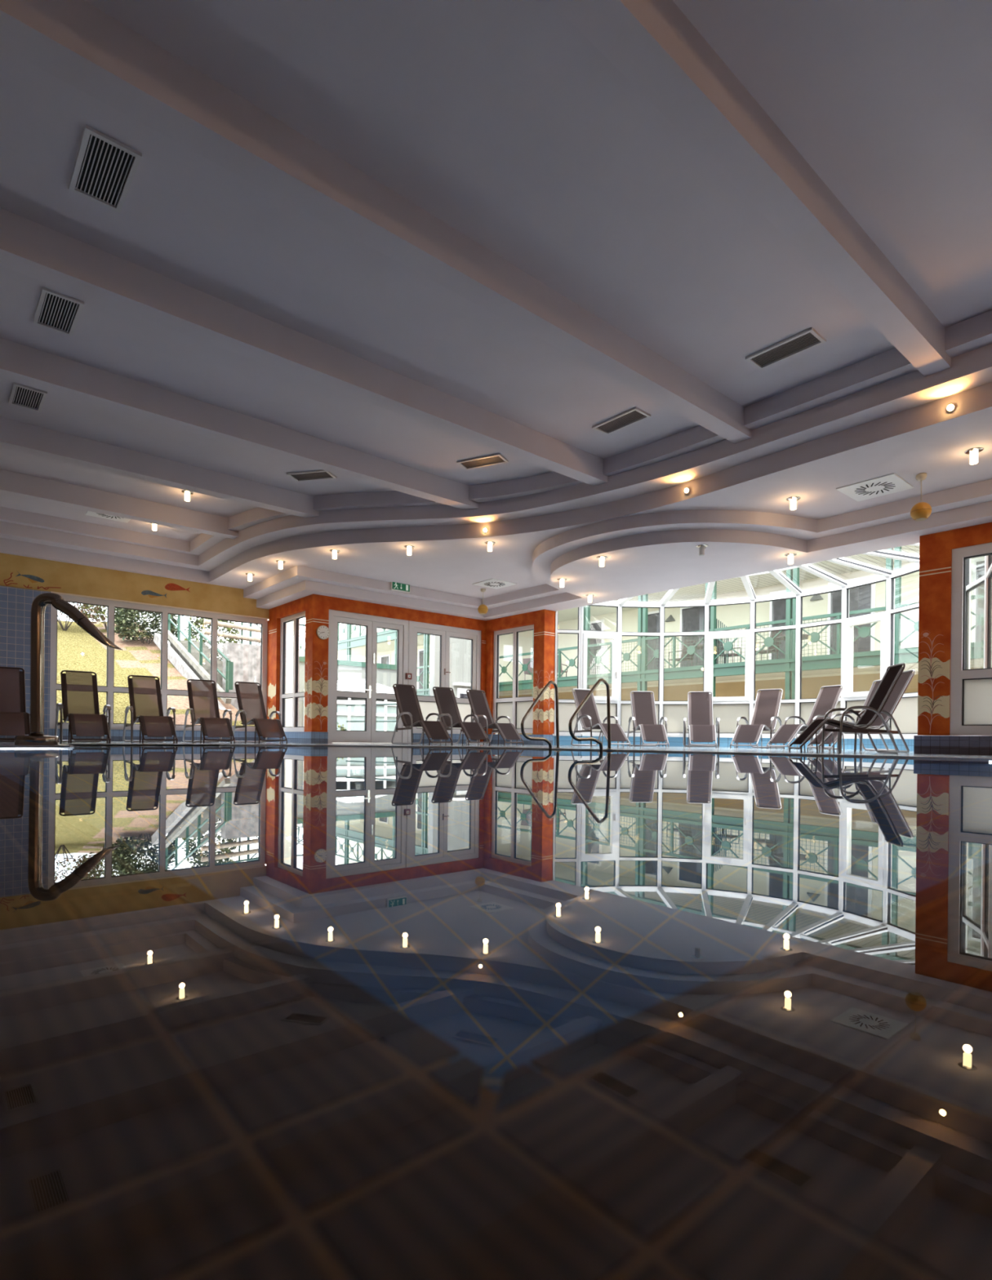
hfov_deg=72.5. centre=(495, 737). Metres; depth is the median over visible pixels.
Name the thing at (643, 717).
lounge chair
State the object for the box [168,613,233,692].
stair railing
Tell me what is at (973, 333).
trim
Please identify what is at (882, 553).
window
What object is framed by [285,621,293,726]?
pillar
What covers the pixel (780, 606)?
window
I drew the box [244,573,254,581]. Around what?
ceiling lamp
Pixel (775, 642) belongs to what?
balcony chair
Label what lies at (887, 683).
lounge chair
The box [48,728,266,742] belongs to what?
baseboard
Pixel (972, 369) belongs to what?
trim
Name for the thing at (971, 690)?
window
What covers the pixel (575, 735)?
trim
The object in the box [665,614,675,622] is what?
wall lamp
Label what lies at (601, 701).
window
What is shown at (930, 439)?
trim
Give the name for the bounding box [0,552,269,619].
wall
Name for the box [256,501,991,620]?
trim
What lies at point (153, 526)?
ceiling lamp
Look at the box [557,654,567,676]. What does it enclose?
balcony chair
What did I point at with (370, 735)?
door
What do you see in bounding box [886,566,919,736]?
window
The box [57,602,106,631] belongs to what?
shrub
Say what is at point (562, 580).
ceiling lamp
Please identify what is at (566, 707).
window
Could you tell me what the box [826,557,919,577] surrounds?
window
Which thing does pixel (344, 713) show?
glass pavilion
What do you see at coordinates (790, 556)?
ceiling lamp
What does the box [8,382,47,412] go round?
ceiling vent
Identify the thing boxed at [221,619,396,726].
building
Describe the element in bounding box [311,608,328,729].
column
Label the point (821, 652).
building
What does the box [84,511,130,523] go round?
ceiling vent
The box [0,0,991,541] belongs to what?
ceiling
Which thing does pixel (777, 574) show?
window
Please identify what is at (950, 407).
spotlight
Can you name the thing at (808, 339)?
ceiling vent
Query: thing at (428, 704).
door
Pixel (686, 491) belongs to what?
spotlight
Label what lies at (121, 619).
evergreen shrub
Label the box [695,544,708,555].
ceiling lamp
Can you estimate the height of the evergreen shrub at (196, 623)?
4.468 m
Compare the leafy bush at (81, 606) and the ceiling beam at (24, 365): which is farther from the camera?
the leafy bush at (81, 606)
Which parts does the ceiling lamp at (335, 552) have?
lamp glass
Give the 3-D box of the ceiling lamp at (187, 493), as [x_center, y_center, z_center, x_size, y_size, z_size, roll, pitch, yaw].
[-4.418,-3.446,9.685,0.160,0.125,0.160,1,0,-40]
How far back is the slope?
17.60 m
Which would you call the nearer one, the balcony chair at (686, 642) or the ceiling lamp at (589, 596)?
the ceiling lamp at (589, 596)
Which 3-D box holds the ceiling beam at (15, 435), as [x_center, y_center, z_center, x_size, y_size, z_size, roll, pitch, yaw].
[-5.442,-3.384,7.562,7.440,0.270,0.200,1,0,-40]
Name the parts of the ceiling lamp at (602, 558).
lamp glass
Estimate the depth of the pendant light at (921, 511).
7.22 m
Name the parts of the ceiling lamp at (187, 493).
lamp glass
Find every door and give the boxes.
[327,608,408,743]
[407,620,480,742]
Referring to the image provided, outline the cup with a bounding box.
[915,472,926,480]
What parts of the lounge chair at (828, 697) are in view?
armrest frame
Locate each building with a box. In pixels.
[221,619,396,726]
[299,545,984,734]
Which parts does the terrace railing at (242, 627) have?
wooden rail, wooden rail, post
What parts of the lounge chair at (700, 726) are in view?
armrest frame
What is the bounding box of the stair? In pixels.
[153,630,231,710]
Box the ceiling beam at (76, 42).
[0,0,751,444]
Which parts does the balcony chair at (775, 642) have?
seat, backrest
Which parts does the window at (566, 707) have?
pane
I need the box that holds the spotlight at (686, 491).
[684,488,689,493]
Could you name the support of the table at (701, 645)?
on the building at (821, 652)
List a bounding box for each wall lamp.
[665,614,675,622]
[809,594,822,601]
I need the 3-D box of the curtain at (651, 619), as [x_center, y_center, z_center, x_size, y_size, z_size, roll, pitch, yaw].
[4.899,-2.862,21.343,0.005,1.950,0.370,1,0,-40]
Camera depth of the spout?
7.40 m
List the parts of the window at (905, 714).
pane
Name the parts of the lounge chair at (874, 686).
foot leg, armrest frame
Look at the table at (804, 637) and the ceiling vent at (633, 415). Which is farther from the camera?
the table at (804, 637)
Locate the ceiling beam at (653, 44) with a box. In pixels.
[549,0,951,377]
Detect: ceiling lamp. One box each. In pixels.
[151,523,156,530]
[181,489,193,501]
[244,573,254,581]
[275,560,285,568]
[329,549,339,559]
[404,545,414,555]
[484,541,495,551]
[556,577,566,587]
[585,594,594,602]
[596,555,607,566]
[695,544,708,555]
[784,553,796,564]
[786,496,800,510]
[964,447,983,464]
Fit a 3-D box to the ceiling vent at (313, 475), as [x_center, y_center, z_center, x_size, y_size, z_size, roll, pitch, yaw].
[-2.451,-3.477,9.000,0.580,0.020,0.270,1,0,14]
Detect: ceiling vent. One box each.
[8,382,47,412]
[33,286,84,336]
[68,124,142,213]
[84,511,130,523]
[286,469,336,481]
[456,453,508,470]
[591,406,650,435]
[745,327,826,370]
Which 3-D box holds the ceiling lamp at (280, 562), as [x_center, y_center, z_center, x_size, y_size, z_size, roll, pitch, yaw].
[-3.564,-2.846,11.197,0.160,0.125,0.160,1,0,-40]
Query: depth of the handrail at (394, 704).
18.33 m
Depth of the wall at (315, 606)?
12.34 m
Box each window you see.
[49,593,267,731]
[279,610,305,731]
[493,624,533,733]
[554,606,581,733]
[579,603,620,734]
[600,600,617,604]
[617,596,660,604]
[618,604,662,734]
[659,588,704,604]
[661,603,706,735]
[704,576,749,604]
[706,600,752,735]
[740,571,795,599]
[751,595,798,736]
[768,566,839,595]
[795,561,884,586]
[796,586,844,736]
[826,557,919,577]
[842,576,888,736]
[861,549,919,563]
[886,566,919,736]
[949,542,991,735]
[964,555,985,669]
[984,555,991,668]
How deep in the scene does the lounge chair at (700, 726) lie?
13.00 m
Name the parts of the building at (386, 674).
roof railing, roof railing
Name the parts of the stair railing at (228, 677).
post, post, post, post, handrail, post, post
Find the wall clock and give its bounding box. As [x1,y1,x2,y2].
[316,625,329,639]
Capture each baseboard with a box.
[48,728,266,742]
[266,731,328,743]
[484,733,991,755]
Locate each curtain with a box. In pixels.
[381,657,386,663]
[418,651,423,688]
[589,624,594,674]
[647,614,656,669]
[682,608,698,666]
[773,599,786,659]
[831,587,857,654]
[977,563,984,641]
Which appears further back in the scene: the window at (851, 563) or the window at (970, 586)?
the window at (851, 563)
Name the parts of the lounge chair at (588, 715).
seat rail, armrest frame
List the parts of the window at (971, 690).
pane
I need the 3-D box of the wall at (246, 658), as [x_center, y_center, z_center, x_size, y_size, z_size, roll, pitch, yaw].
[-6.335,-1.119,17.078,1.000,2.420,0.350,1,0,-40]
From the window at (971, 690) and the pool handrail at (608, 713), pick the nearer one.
the window at (971, 690)
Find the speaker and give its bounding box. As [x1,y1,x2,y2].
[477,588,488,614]
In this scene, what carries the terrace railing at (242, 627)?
on the wall at (246, 658)
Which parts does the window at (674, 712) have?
pane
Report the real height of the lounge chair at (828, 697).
1.088 m
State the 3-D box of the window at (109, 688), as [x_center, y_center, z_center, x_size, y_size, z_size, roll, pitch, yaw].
[-6.106,-1.266,12.594,3.720,2.280,0.100,1,0,-40]
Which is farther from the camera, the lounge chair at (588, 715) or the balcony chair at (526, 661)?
the balcony chair at (526, 661)
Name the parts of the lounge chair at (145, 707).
foot leg, armrest frame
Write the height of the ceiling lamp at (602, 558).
0.125 m
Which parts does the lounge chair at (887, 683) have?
foot leg, seat rail, armrest frame, seat rail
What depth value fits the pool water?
0.39 m
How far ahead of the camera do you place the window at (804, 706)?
12.58 m
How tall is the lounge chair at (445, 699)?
1.088 m
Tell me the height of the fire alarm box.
0.120 m
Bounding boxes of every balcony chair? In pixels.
[522,657,533,679]
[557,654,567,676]
[667,639,696,667]
[716,638,741,663]
[756,631,782,660]
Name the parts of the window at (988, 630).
pane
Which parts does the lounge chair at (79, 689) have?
foot leg, armrest frame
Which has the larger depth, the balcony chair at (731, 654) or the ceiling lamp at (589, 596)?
the balcony chair at (731, 654)
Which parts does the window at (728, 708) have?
sash, pane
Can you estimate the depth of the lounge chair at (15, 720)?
9.62 m
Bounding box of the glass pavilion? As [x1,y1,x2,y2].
[303,677,396,731]
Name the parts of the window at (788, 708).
pane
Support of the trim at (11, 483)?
attached to the ceiling
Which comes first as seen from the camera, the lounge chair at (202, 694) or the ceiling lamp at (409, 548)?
the ceiling lamp at (409, 548)
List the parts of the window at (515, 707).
pane, pane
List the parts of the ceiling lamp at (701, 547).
lamp glass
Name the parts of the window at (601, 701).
pane, sash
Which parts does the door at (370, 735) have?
handle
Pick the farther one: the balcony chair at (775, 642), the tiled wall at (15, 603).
the balcony chair at (775, 642)
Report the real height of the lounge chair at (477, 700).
1.088 m
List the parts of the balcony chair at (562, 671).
backrest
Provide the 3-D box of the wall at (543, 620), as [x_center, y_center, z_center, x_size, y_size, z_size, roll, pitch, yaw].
[0.381,-1.446,14.295,0.314,2.780,2.124,1,0,-40]
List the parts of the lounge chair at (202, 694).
foot leg, armrest frame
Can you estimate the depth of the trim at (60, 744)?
8.45 m
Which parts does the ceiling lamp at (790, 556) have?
lamp glass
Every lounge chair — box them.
[0,666,30,742]
[54,670,111,743]
[122,675,177,743]
[182,679,235,743]
[231,681,287,743]
[391,684,453,745]
[431,686,490,745]
[465,688,524,745]
[570,688,630,746]
[626,691,669,746]
[682,691,719,747]
[729,688,782,748]
[766,684,843,749]
[788,662,905,753]
[806,669,915,752]
[808,679,895,751]
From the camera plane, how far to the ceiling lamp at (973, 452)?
6.63 m
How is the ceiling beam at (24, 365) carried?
attached to the ceiling
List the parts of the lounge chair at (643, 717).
armrest frame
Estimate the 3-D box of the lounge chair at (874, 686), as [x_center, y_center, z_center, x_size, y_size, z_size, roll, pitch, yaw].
[5.323,-0.339,10.065,1.189,1.088,0.648,1,0,-16]
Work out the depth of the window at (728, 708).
13.45 m
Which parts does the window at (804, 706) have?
pane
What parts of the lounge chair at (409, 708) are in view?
seat rail, armrest frame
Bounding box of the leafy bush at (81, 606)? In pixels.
[77,604,134,631]
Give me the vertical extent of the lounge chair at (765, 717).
1.088 m
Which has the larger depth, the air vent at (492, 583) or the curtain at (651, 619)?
the curtain at (651, 619)
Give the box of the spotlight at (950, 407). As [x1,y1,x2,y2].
[946,404,955,412]
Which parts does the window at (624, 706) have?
pane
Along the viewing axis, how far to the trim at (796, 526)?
8.76 m
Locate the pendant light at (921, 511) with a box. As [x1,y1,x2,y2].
[910,472,931,521]
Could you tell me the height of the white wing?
8.000 m
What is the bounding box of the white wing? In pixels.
[429,635,497,734]
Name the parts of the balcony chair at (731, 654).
backrest, seat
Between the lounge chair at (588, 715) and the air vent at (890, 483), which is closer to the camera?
the air vent at (890, 483)
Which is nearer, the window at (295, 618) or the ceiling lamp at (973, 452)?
the ceiling lamp at (973, 452)
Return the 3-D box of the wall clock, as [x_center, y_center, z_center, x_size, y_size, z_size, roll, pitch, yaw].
[-3.132,-1.899,12.275,0.250,0.250,0.042,1,0,-40]
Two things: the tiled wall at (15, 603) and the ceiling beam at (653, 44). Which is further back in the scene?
the tiled wall at (15, 603)
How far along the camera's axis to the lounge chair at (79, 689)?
10.02 m
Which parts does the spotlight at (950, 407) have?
bulb glass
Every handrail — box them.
[346,702,396,730]
[520,680,560,749]
[568,678,612,751]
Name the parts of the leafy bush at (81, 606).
stem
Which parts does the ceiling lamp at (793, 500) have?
lamp glass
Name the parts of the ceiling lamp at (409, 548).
lamp glass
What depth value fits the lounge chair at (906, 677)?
8.88 m
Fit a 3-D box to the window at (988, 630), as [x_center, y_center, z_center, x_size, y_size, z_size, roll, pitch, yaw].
[6.144,-1.343,8.367,0.090,2.660,0.767,1,0,31]
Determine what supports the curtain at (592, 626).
hanging from the building at (821, 652)
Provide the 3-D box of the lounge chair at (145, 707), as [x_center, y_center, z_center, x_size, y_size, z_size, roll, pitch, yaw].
[-5.376,-0.455,10.564,0.648,1.088,1.189,1,0,-39]
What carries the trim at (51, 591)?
attached to the wall at (15, 571)
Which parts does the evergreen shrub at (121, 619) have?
stem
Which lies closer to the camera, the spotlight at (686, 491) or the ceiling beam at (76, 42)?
the ceiling beam at (76, 42)
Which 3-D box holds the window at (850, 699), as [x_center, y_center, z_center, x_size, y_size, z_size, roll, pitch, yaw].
[6.347,-1.341,11.623,0.161,2.660,0.869,1,0,-23]
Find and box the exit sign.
[390,582,410,593]
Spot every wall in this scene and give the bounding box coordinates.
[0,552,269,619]
[0,585,50,737]
[222,642,260,710]
[266,594,328,732]
[328,595,485,743]
[484,608,555,734]
[917,522,991,735]
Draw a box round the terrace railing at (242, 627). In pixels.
[203,618,260,643]
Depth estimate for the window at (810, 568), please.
11.73 m
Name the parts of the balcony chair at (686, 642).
seat, backrest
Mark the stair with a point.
(188, 665)
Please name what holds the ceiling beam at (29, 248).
attached to the ceiling
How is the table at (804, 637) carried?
on the building at (821, 652)
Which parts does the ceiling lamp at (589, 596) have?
lamp glass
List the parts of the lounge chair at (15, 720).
armrest frame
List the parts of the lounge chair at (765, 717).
armrest frame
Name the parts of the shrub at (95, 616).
stem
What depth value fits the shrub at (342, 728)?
16.83 m
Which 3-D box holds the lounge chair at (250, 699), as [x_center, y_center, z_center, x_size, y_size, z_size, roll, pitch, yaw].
[-4.077,-0.440,11.694,0.648,1.088,1.189,1,0,-41]
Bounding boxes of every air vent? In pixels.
[471,577,517,589]
[835,472,914,501]
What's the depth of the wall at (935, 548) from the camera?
8.21 m
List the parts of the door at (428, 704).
pane, pane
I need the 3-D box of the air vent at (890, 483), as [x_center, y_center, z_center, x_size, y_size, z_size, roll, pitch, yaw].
[4.286,-2.816,7.656,0.600,0.015,0.600,1,0,-40]
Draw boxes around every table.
[692,644,702,649]
[776,634,808,640]
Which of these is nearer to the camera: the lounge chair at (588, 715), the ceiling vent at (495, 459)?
the ceiling vent at (495, 459)
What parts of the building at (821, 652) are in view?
railing panel, railing panel, steel post, railing panel, railing panel, door glass, balcony door, steel post, balcony door, railing panel, door glass, steel post, railing panel, railing panel, steel post, railing panel, railing panel, steel post, door glass, balcony door, railing panel, railing panel, steel post, door glass, balcony door, railing panel, balcony door, railing panel, door glass, steel post, railing panel, railing panel, door glass, balcony door, steel post, railing panel, door glass, balcony door, railing panel, steel post, railing panel, railing panel, balcony door, door glass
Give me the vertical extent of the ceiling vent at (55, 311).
0.020 m
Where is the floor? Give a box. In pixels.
[0,741,991,759]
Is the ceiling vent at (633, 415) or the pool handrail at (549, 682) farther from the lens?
the pool handrail at (549, 682)
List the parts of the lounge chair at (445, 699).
armrest frame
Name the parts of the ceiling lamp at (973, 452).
lamp glass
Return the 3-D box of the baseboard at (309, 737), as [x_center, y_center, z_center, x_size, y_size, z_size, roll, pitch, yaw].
[-3.850,0.008,13.020,0.330,0.220,2.030,1,0,-40]
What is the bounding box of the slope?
[56,620,254,725]
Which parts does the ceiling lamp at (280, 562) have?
lamp glass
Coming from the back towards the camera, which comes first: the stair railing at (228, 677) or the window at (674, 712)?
the stair railing at (228, 677)
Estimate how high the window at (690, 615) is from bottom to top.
1.950 m
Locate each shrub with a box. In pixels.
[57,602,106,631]
[114,608,177,644]
[182,616,240,661]
[337,722,346,730]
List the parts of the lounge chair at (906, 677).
foot leg, armrest frame, seat rail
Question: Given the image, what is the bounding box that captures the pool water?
[0,745,991,1279]
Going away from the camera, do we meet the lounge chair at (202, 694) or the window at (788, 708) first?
the lounge chair at (202, 694)
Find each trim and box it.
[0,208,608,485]
[0,310,991,555]
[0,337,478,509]
[0,343,991,571]
[0,382,991,599]
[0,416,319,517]
[0,469,238,539]
[0,743,991,759]
[50,591,269,619]
[243,479,991,608]
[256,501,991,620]
[551,733,991,738]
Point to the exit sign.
(394, 586)
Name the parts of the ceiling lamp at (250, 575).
lamp glass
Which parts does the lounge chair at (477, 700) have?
armrest frame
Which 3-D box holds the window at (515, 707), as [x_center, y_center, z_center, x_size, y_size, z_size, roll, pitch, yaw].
[0.410,-1.188,14.206,0.090,2.205,1.340,1,0,-40]
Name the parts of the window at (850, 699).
sash, pane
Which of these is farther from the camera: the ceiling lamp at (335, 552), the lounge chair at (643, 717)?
the lounge chair at (643, 717)
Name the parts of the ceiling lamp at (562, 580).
lamp glass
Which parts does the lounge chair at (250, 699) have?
armrest frame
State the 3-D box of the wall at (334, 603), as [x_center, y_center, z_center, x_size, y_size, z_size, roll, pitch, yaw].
[-1.748,-1.359,13.682,3.730,3.000,0.302,1,0,-40]
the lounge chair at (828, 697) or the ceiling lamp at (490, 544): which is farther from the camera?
the lounge chair at (828, 697)
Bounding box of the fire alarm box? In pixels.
[405,672,411,679]
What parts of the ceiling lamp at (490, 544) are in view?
lamp glass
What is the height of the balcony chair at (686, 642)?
0.953 m
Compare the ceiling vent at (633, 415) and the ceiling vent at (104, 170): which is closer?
the ceiling vent at (104, 170)
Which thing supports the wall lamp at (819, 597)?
attached to the building at (821, 652)
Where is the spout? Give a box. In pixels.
[14,592,122,745]
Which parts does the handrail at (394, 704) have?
rail, rail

